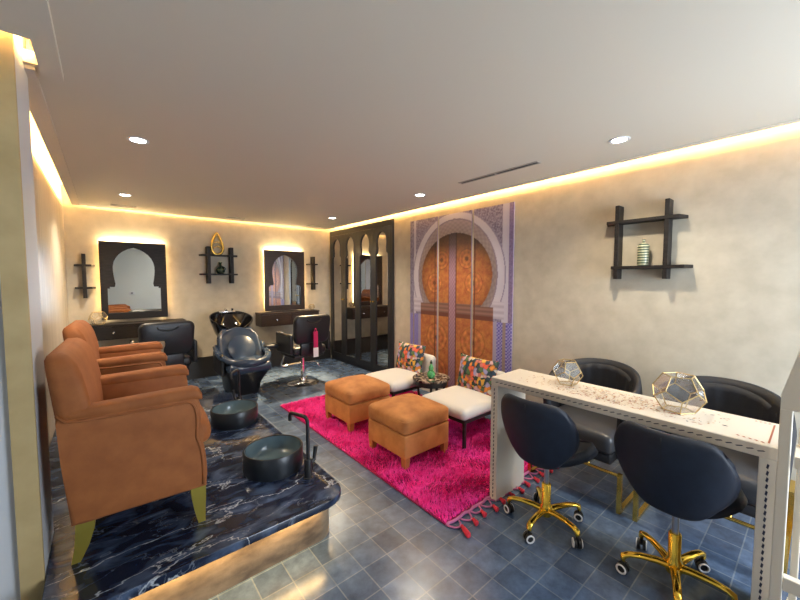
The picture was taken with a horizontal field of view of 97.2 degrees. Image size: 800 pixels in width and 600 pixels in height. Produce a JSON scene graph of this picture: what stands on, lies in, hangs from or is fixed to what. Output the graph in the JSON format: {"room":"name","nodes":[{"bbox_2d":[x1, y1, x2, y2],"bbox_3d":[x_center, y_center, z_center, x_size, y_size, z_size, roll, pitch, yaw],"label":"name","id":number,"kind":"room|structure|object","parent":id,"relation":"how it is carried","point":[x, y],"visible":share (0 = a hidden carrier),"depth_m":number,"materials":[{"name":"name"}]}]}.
{"room":"salon","nodes":[
{"label":"salon","id":0,"kind":"room"},
{"bbox_2d":[0,282,20,599],"bbox_3d":[-2.065,0.109,1.079,1.200,2.560,0.310,-3,4,-40],"label":"wall","id":1,"kind":"structure","parent":0,"point":[9,567],"depth_m":1.37,"materials":[{"name":"grey paint"}]},
{"bbox_2d":[0,31,53,599],"bbox_3d":[-1.569,0.087,1.473,0.068,2.560,0.338,-3,4,-40],"label":"wall","id":2,"kind":"structure","parent":0,"point":[19,267],"depth_m":1.37,"materials":[{"name":"beige paint"}]},
{"bbox_2d":[30,120,68,445],"bbox_3d":[-2.936,0.008,2.869,0.120,2.560,3.560,-3,4,-40],"label":"wall","id":3,"kind":"structure","parent":0,"point":[47,187],"depth_m":2.99,"materials":[{"name":"beige paint"}]},
{"bbox_2d":[62,187,329,357],"bbox_3d":[-2.871,-0.130,5.316,5.400,2.560,0.120,-3,4,-40],"label":"wall","id":4,"kind":"structure","parent":0,"point":[189,296],"depth_m":5.15,"materials":[{"name":"beige paint"}]},
{"bbox_2d":[74,254,95,297],"bbox_3d":[-3.863,-0.294,4.321,0.195,0.540,0.120,-3,4,-40],"label":"wall shelf","id":5,"kind":"object","parent":4,"relation":"attached to","point":[84,265],"visible":1,"depth_m":4.28,"materials":[{"name":"black wood"}]},
{"bbox_2d":[98,241,167,319],"bbox_3d":[-3.501,-0.255,4.655,0.700,0.995,0.075,-3,4,-40],"label":"arched mirror","id":6,"kind":"object","parent":4,"relation":"attached to","point":[133,276],"visible":1,"depth_m":4.62,"materials":[{"name":"black wood"}]},
{"bbox_2d":[108,248,161,312],"bbox_3d":[-3.493,-0.255,4.645,0.640,0.935,0.006,-3,4,-40],"label":"mirror glass","id":7,"kind":"object","parent":6,"relation":"attached to","point":[134,274],"depth_m":4.64,"materials":[{"name":"white"}]},
{"bbox_2d":[90,318,184,340],"bbox_3d":[-3.414,0.381,4.613,1.040,0.190,0.306,-3,4,-40],"label":"console","id":8,"kind":"object","parent":4,"relation":"attached to","point":[129,329],"visible":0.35,"depth_m":4.40,"materials":[{"name":"black wood"}]},
{"bbox_2d":[88,311,107,324],"bbox_3d":[-3.696,0.223,4.317,0.183,0.158,0.193,3,4,40],"label":"ornament","id":9,"kind":"object","parent":8,"relation":"on","point":[99,311],"visible":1,"depth_m":4.32,"materials":[{"name":"gold metal"}]},
{"bbox_2d":[199,246,237,283],"bbox_3d":[-2.698,-0.518,5.282,0.530,0.540,0.120,-3,4,-40],"label":"wall shelf","id":10,"kind":"object","parent":4,"relation":"attached to","point":[207,254],"visible":1,"depth_m":5.21,"materials":[{"name":"black wood"}]},
{"bbox_2d":[210,232,223,254],"bbox_3d":[-2.714,-0.832,5.237,0.193,0.348,0.034,-3,4,-40],"label":"ornament","id":11,"kind":"object","parent":10,"relation":"on","point":[216,233],"visible":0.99,"depth_m":5.23,"materials":[{"name":"gold metal"}]},
{"bbox_2d":[216,262,225,273],"bbox_3d":[-2.688,-0.480,5.279,0.120,0.165,0.120,0,3,0],"label":"vase","id":12,"kind":"object","parent":10,"relation":"on","point":[220,269],"visible":1,"depth_m":5.25,"materials":[{"name":"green ceramic"}]},
{"bbox_2d":[186,341,330,379],"bbox_3d":[-2.661,0.989,5.463,3.550,0.310,0.020,-3,4,-40],"label":"baseboard","id":13,"kind":"structure","parent":4,"relation":"attached to","point":[204,367],"depth_m":5.31,"materials":[{"name":"black"}]},
{"bbox_2d":[263,250,304,310],"bbox_3d":[-1.950,-0.328,5.947,0.685,0.995,0.075,-3,4,-40],"label":"arched mirror","id":14,"kind":"object","parent":4,"relation":"attached to","point":[284,285],"visible":1,"depth_m":5.92,"materials":[{"name":"brown wood"}]},
{"bbox_2d":[269,255,300,305],"bbox_3d":[-1.942,-0.327,5.937,0.625,0.935,0.006,-3,4,-40],"label":"mirror glass","id":15,"kind":"object","parent":14,"relation":"attached to","point":[284,270],"depth_m":5.94,"materials":[{"name":"white"}]},
{"bbox_2d":[255,309,319,326],"bbox_3d":[-1.861,0.295,5.906,0.995,0.215,0.306,-3,4,-40],"label":"console","id":16,"kind":"object","parent":4,"relation":"attached to","point":[272,318],"visible":0.71,"depth_m":5.68,"materials":[{"name":"brown wood"}]},
{"bbox_2d":[306,257,317,289],"bbox_3d":[-1.546,-0.473,6.247,0.200,0.580,0.120,-3,4,-40],"label":"wall shelf","id":17,"kind":"object","parent":4,"relation":"attached to","point":[312,264],"visible":1,"depth_m":6.21,"materials":[{"name":"black wood"}]},
{"bbox_2d":[0,0,799,229],"bbox_3d":[-0.456,-1.170,2.357,5.400,0.310,7.700,-3,4,-40],"label":"ceiling","id":18,"kind":"structure","parent":0,"point":[293,113],"depth_m":1.70,"materials":[{"name":"beige paint"}]},
{"bbox_2d":[110,204,135,208],"bbox_3d":[-3.404,-1.153,4.343,0.250,0.006,0.120,-3,4,-40],"label":"ceiling vent","id":19,"kind":"object","parent":18,"relation":"in","point":[115,205],"visible":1,"depth_m":4.34,"materials":[{"name":"beige metal"}]},
{"bbox_2d":[118,194,131,196],"bbox_3d":[-2.944,-1.121,3.777,0.124,0.006,0.124,-3,4,-40],"label":"recessed light","id":20,"kind":"object","parent":18,"relation":"in","point":[125,195],"visible":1,"depth_m":3.79,"materials":[{"name":"white plastic"}]},
{"bbox_2d":[126,136,149,143],"bbox_3d":[-1.707,-1.038,2.298,0.124,0.006,0.124,-3,4,-40],"label":"recessed light","id":21,"kind":"object","parent":18,"relation":"in","point":[138,140],"visible":1,"depth_m":2.30,"materials":[{"name":"white plastic"}]},
{"bbox_2d":[130,138,145,142],"bbox_3d":[-1.707,-1.039,2.298,0.086,0.001,0.086,-3,4,-40],"label":"diffuser","id":22,"kind":"object","parent":21,"relation":"attached to","point":[132,139],"depth_m":2.30,"materials":[{"name":"white plastic"}]},
{"bbox_2d":[458,161,540,183],"bbox_3d":[0.817,-1.079,3.015,0.060,0.006,0.790,-3,4,-40],"label":"ceiling vent","id":23,"kind":"object","parent":18,"relation":"in","point":[534,162],"visible":1,"depth_m":2.97,"materials":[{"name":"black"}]},
{"bbox_2d":[608,136,630,143],"bbox_3d":[1.426,-1.038,2.294,0.124,0.006,0.124,-3,4,-40],"label":"recessed light","id":24,"kind":"object","parent":18,"relation":"in","point":[622,139],"visible":1,"depth_m":2.29,"materials":[{"name":"white plastic"}]},
{"bbox_2d":[612,138,626,142],"bbox_3d":[1.426,-1.039,2.294,0.086,0.001,0.086,-3,4,-40],"label":"diffuser","id":25,"kind":"object","parent":24,"relation":"attached to","point":[617,140],"depth_m":2.30,"materials":[{"name":"white plastic"}]},
{"bbox_2d":[187,358,799,599],"bbox_3d":[-0.424,1.353,2.461,5.400,0.080,7.800,-3,4,-40],"label":"floor","id":26,"kind":"structure","parent":0,"point":[379,544],"depth_m":1.92,"materials":[{"name":"tile"}]},
{"bbox_2d":[129,320,197,368],"bbox_3d":[-2.814,0.722,4.200,0.610,0.985,0.777,-3,4,-43],"label":"chair","id":27,"kind":"object","parent":26,"relation":"on","point":[177,339],"visible":0.49,"depth_m":3.99,"materials":[{"name":"black leather"}]},
{"bbox_2d":[42,393,340,599],"bbox_3d":[-1.577,1.187,2.480,1.375,0.250,2.380,-3,4,-40],"label":"platform","id":28,"kind":"object","parent":26,"relation":"on","point":[160,549],"visible":0.7,"depth_m":1.73,"materials":[{"name":"beige stone"},{"name":"dark marble"}]},
{"bbox_2d":[62,320,166,374],"bbox_3d":[-2.055,0.601,2.647,0.604,0.901,0.636,-2,4,-37],"label":"armchair","id":29,"kind":"object","parent":28,"relation":"on","point":[144,355],"visible":0.18,"depth_m":2.47,"materials":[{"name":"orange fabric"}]},
{"bbox_2d":[44,338,210,564],"bbox_3d":[-1.345,0.647,1.828,0.604,0.901,0.636,-2,4,-37],"label":"armchair","id":30,"kind":"object","parent":28,"relation":"on","point":[130,439],"visible":1,"depth_m":1.56,"materials":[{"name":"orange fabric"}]},
{"bbox_2d":[200,404,210,441],"bbox_3d":[-1.295,0.661,1.866,0.480,0.150,0.490,-2,4,-37],"label":"seat cushion","id":31,"kind":"object","parent":30,"relation":"on","point":[205,423],"depth_m":1.82,"materials":[{"name":"orange fabric"}]},
{"bbox_2d":[210,399,257,430],"bbox_3d":[-1.397,0.966,2.983,0.364,0.135,0.364,-3,4,-40],"label":"basin","id":32,"kind":"object","parent":28,"relation":"on","point":[231,415],"visible":0.99,"depth_m":2.89,"materials":[{"name":"black ceramic"}]},
{"bbox_2d":[230,369,241,399],"bbox_3d":[-1.520,0.827,3.216,0.099,0.386,0.188,0,3,0],"label":"tap","id":33,"kind":"object","parent":28,"relation":"on","point":[239,396],"visible":0.78,"depth_m":3.27,"materials":[{"name":"black metal"}]},
{"bbox_2d":[242,434,302,481],"bbox_3d":[-0.812,1.006,2.267,0.364,0.135,0.364,-3,4,-40],"label":"basin","id":34,"kind":"object","parent":28,"relation":"on","point":[271,458],"visible":1,"depth_m":2.21,"materials":[{"name":"black ceramic"}]},
{"bbox_2d":[288,411,317,479],"bbox_3d":[-0.604,0.885,2.188,0.188,0.386,0.099,2,4,30],"label":"tap","id":35,"kind":"object","parent":28,"relation":"on","point":[308,461],"visible":1,"depth_m":2.13,"materials":[{"name":"black metal"}]},
{"bbox_2d":[209,308,278,395],"bbox_3d":[-2.092,0.659,4.729,0.770,1.052,1.295,-3,4,-39],"label":"chair","id":36,"kind":"object","parent":26,"relation":"on","point":[238,346],"visible":1,"depth_m":4.50,"materials":[{"name":"black leather"}]},
{"bbox_2d":[209,308,252,335],"bbox_3d":[-2.359,0.348,4.939,0.550,0.456,0.604,-3,4,-40],"label":"basin","id":37,"kind":"object","parent":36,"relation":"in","point":[232,322],"depth_m":5.06,"materials":[{"name":"black ceramic"}]},
{"bbox_2d":[276,314,329,386],"bbox_3d":[-1.391,0.677,4.990,0.610,0.985,0.744,-3,4,-43],"label":"chair","id":38,"kind":"object","parent":26,"relation":"on","point":[304,326],"visible":0.92,"depth_m":4.75,"materials":[{"name":"black leather"}]},
{"bbox_2d":[313,328,318,356],"bbox_3d":[-1.119,0.565,4.683,0.072,0.384,0.015,-3,4,-43],"label":"tag","id":39,"kind":"object","parent":38,"relation":"hanging from","point":[315,349],"visible":1,"depth_m":4.68,"materials":[{"name":"pink plastic"}]},
{"bbox_2d":[330,219,393,371],"bbox_3d":[-0.521,-0.043,5.911,0.517,2.320,1.819,-3,4,-40],"label":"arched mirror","id":40,"kind":"object","parent":26,"relation":"on","point":[361,257],"visible":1,"depth_m":5.64,"materials":[{"name":"black wood"}]},
{"bbox_2d":[280,391,557,537],"bbox_3d":[0.051,1.232,3.503,1.514,0.049,2.784,-3,4,-40],"label":"shag rug","id":41,"kind":"object","parent":26,"relation":"on","point":[449,485],"visible":0.38,"depth_m":2.73,"materials":[{"name":"pink carpet"}]},
{"bbox_2d":[325,374,389,432],"bbox_3d":[-0.440,1.020,3.632,0.520,0.452,0.520,-3,4,-40],"label":"ottoman","id":42,"kind":"object","parent":41,"relation":"on","point":[348,398],"visible":0.99,"depth_m":3.44,"materials":[{"name":"orange fabric"}]},
{"bbox_2d":[325,374,389,404],"bbox_3d":[-0.440,0.883,3.624,0.520,0.177,0.520,-3,4,-40],"label":"cushion","id":43,"kind":"object","parent":42,"relation":"on","point":[362,389],"depth_m":3.47,"materials":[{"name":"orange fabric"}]},
{"bbox_2d":[366,353,437,396],"bbox_3d":[0.011,0.935,4.138,0.718,0.565,0.576,-3,4,-40],"label":"slipper chair","id":44,"kind":"object","parent":41,"relation":"on","point":[400,380],"visible":0.33,"depth_m":3.96,"materials":[{"name":"grey fabric"}]},
{"bbox_2d":[395,341,425,372],"bbox_3d":[0.120,0.699,4.277,0.146,0.352,0.470,-3,4,-43],"label":"throw pillow","id":45,"kind":"object","parent":44,"relation":"on","point":[410,357],"visible":0.96,"depth_m":4.20,"materials":[{"name":"multicoloured fabric"}]},
{"bbox_2d":[368,393,448,469],"bbox_3d":[0.069,1.057,2.982,0.520,0.452,0.520,-3,4,-40],"label":"ottoman","id":46,"kind":"object","parent":41,"relation":"on","point":[408,425],"visible":1,"depth_m":2.81,"materials":[{"name":"orange fabric"}]},
{"bbox_2d":[369,393,447,433],"bbox_3d":[0.069,0.919,2.975,0.520,0.177,0.520,-3,4,-40],"label":"cushion","id":47,"kind":"object","parent":46,"relation":"on","point":[409,413],"depth_m":2.83,"materials":[{"name":"orange fabric"}]},
{"bbox_2d":[413,372,449,394],"bbox_3d":[0.336,1.032,3.815,0.400,0.410,0.400,-3,4,-40],"label":"side table","id":48,"kind":"object","parent":41,"relation":"on","point":[440,380],"visible":0.72,"depth_m":3.70,"materials":[{"name":"tile"}]},
{"bbox_2d":[427,360,434,377],"bbox_3d":[0.333,0.735,3.770,0.088,0.188,0.088,-3,4,-40],"label":"bottle","id":49,"kind":"object","parent":48,"relation":"on","point":[431,374],"visible":1,"depth_m":3.75,"materials":[{"name":"green glass"}]},
{"bbox_2d":[423,370,504,449],"bbox_3d":[0.628,0.978,3.384,0.718,0.565,0.576,-3,4,-40],"label":"slipper chair","id":50,"kind":"object","parent":41,"relation":"on","point":[465,405],"visible":0.36,"depth_m":3.14,"materials":[{"name":"grey fabric"}]},
{"bbox_2d":[456,353,499,395],"bbox_3d":[0.759,0.743,3.497,0.146,0.352,0.500,-2,4,-36],"label":"throw pillow","id":51,"kind":"object","parent":50,"relation":"on","point":[476,374],"visible":0.91,"depth_m":3.43,"materials":[{"name":"multicoloured fabric"}]},
{"bbox_2d":[501,393,597,548],"bbox_3d":[0.875,0.933,2.084,0.524,0.800,0.472,-3,4,-40],"label":"swivel chair","id":52,"kind":"object","parent":26,"relation":"on","point":[544,436],"visible":1,"depth_m":1.93,"materials":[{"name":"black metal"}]},
{"bbox_2d":[528,358,641,514],"bbox_3d":[1.414,0.887,2.607,0.658,0.836,0.626,-3,4,-40],"label":"tub chair","id":53,"kind":"object","parent":26,"relation":"on","point":[599,429],"visible":0.34,"depth_m":2.52,"materials":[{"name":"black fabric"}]},
{"bbox_2d":[558,404,616,453],"bbox_3d":[1.355,0.900,2.559,0.490,0.155,0.500,-3,4,-40],"label":"seat cushion","id":54,"kind":"object","parent":53,"relation":"on","point":[599,429],"depth_m":2.37,"materials":[{"name":"grey leather"}]},
{"bbox_2d":[490,369,778,599],"bbox_3d":[1.134,0.932,1.939,0.336,0.821,1.280,-3,4,-40],"label":"table","id":55,"kind":"object","parent":26,"relation":"on","point":[751,436],"visible":0.98,"depth_m":1.69,"materials":[{"name":"speckled cream marble"},{"name":"cream painted wood"},{"name":"dark inlay"}]},
{"bbox_2d":[552,359,582,385],"bbox_3d":[1.017,0.438,2.142,0.166,0.143,0.175,0,3,0],"label":"ornament","id":56,"kind":"object","parent":55,"relation":"on","point":[572,382],"visible":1,"depth_m":2.12,"materials":[{"name":"gold metal"}]},
{"bbox_2d":[652,372,706,414],"bbox_3d":[1.344,0.447,1.703,0.204,0.175,0.214,2,4,30],"label":"ornament","id":57,"kind":"object","parent":55,"relation":"on","point":[675,377],"visible":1,"depth_m":1.68,"materials":[{"name":"gold metal"}]},
{"bbox_2d":[614,421,747,599],"bbox_3d":[1.319,0.957,1.669,0.524,0.800,0.478,-2,4,-37],"label":"swivel chair","id":58,"kind":"object","parent":26,"relation":"on","point":[684,478],"visible":1,"depth_m":1.52,"materials":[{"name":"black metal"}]},
{"bbox_2d":[632,376,796,573],"bbox_3d":[1.856,0.917,2.078,0.658,0.836,0.626,-3,4,-40],"label":"tub chair","id":59,"kind":"object","parent":26,"relation":"on","point":[726,395],"visible":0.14,"depth_m":2.08,"materials":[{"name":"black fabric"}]},
{"bbox_2d":[672,433,758,505],"bbox_3d":[1.797,0.930,2.030,0.490,0.155,0.500,-3,4,-40],"label":"seat cushion","id":60,"kind":"object","parent":59,"relation":"on","point":[746,465],"depth_m":1.83,"materials":[{"name":"grey leather"}]},
{"bbox_2d":[768,351,799,599],"bbox_3d":[1.562,0.514,1.093,0.160,1.750,0.526,-3,4,-40],"label":"shelving unit","id":61,"kind":"object","parent":26,"relation":"on","point":[790,396],"visible":1,"depth_m":1.24,"materials":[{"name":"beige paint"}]},
{"bbox_2d":[329,122,799,499],"bbox_3d":[1.348,-0.046,3.836,0.600,2.560,7.560,-3,4,-40],"label":"wall","id":62,"kind":"structure","parent":0,"point":[734,314],"depth_m":2.63,"materials":[{"name":"beige paint"}]},
{"bbox_2d":[410,216,437,371],"bbox_3d":[0.306,0.013,4.611,0.012,2.115,0.503,-3,4,-40],"label":"mural panel","id":63,"kind":"object","parent":62,"relation":"attached to","point":[423,232],"visible":0.83,"depth_m":4.57,"materials":[{"name":"multicoloured paper"}]},
{"bbox_2d":[438,210,472,387],"bbox_3d":[0.647,0.036,4.202,0.012,2.115,0.503,-3,4,-40],"label":"mural panel","id":64,"kind":"object","parent":62,"relation":"attached to","point":[455,229],"visible":0.88,"depth_m":4.19,"materials":[{"name":"paper"}]},
{"bbox_2d":[472,202,514,372],"bbox_3d":[0.989,0.059,3.793,0.012,2.115,0.503,-3,4,-40],"label":"mural panel","id":65,"kind":"object","parent":62,"relation":"attached to","point":[493,258],"visible":0.84,"depth_m":3.75,"materials":[{"name":"multicoloured paper"}]},
{"bbox_2d":[419,388,787,508],"bbox_3d":[1.728,1.240,2.971,0.015,0.090,5.635,-3,4,-40],"label":"baseboard","id":66,"kind":"structure","parent":62,"relation":"attached to","point":[425,389],"depth_m":4.59,"materials":[{"name":"beige paint"}]},
{"bbox_2d":[607,198,692,278],"bbox_3d":[1.849,-0.445,2.661,0.105,0.571,0.564,-3,4,-40],"label":"wall shelf","id":67,"kind":"object","parent":62,"relation":"attached to","point":[668,218],"visible":1,"depth_m":2.59,"materials":[{"name":"black wood"}]},
{"bbox_2d":[637,239,649,265],"bbox_3d":[1.839,-0.360,2.666,0.080,0.199,0.080,-3,4,-40],"label":"jar","id":68,"kind":"object","parent":67,"relation":"on","point":[643,248],"visible":0.96,"depth_m":2.64,"materials":[{"name":"ceramic"}]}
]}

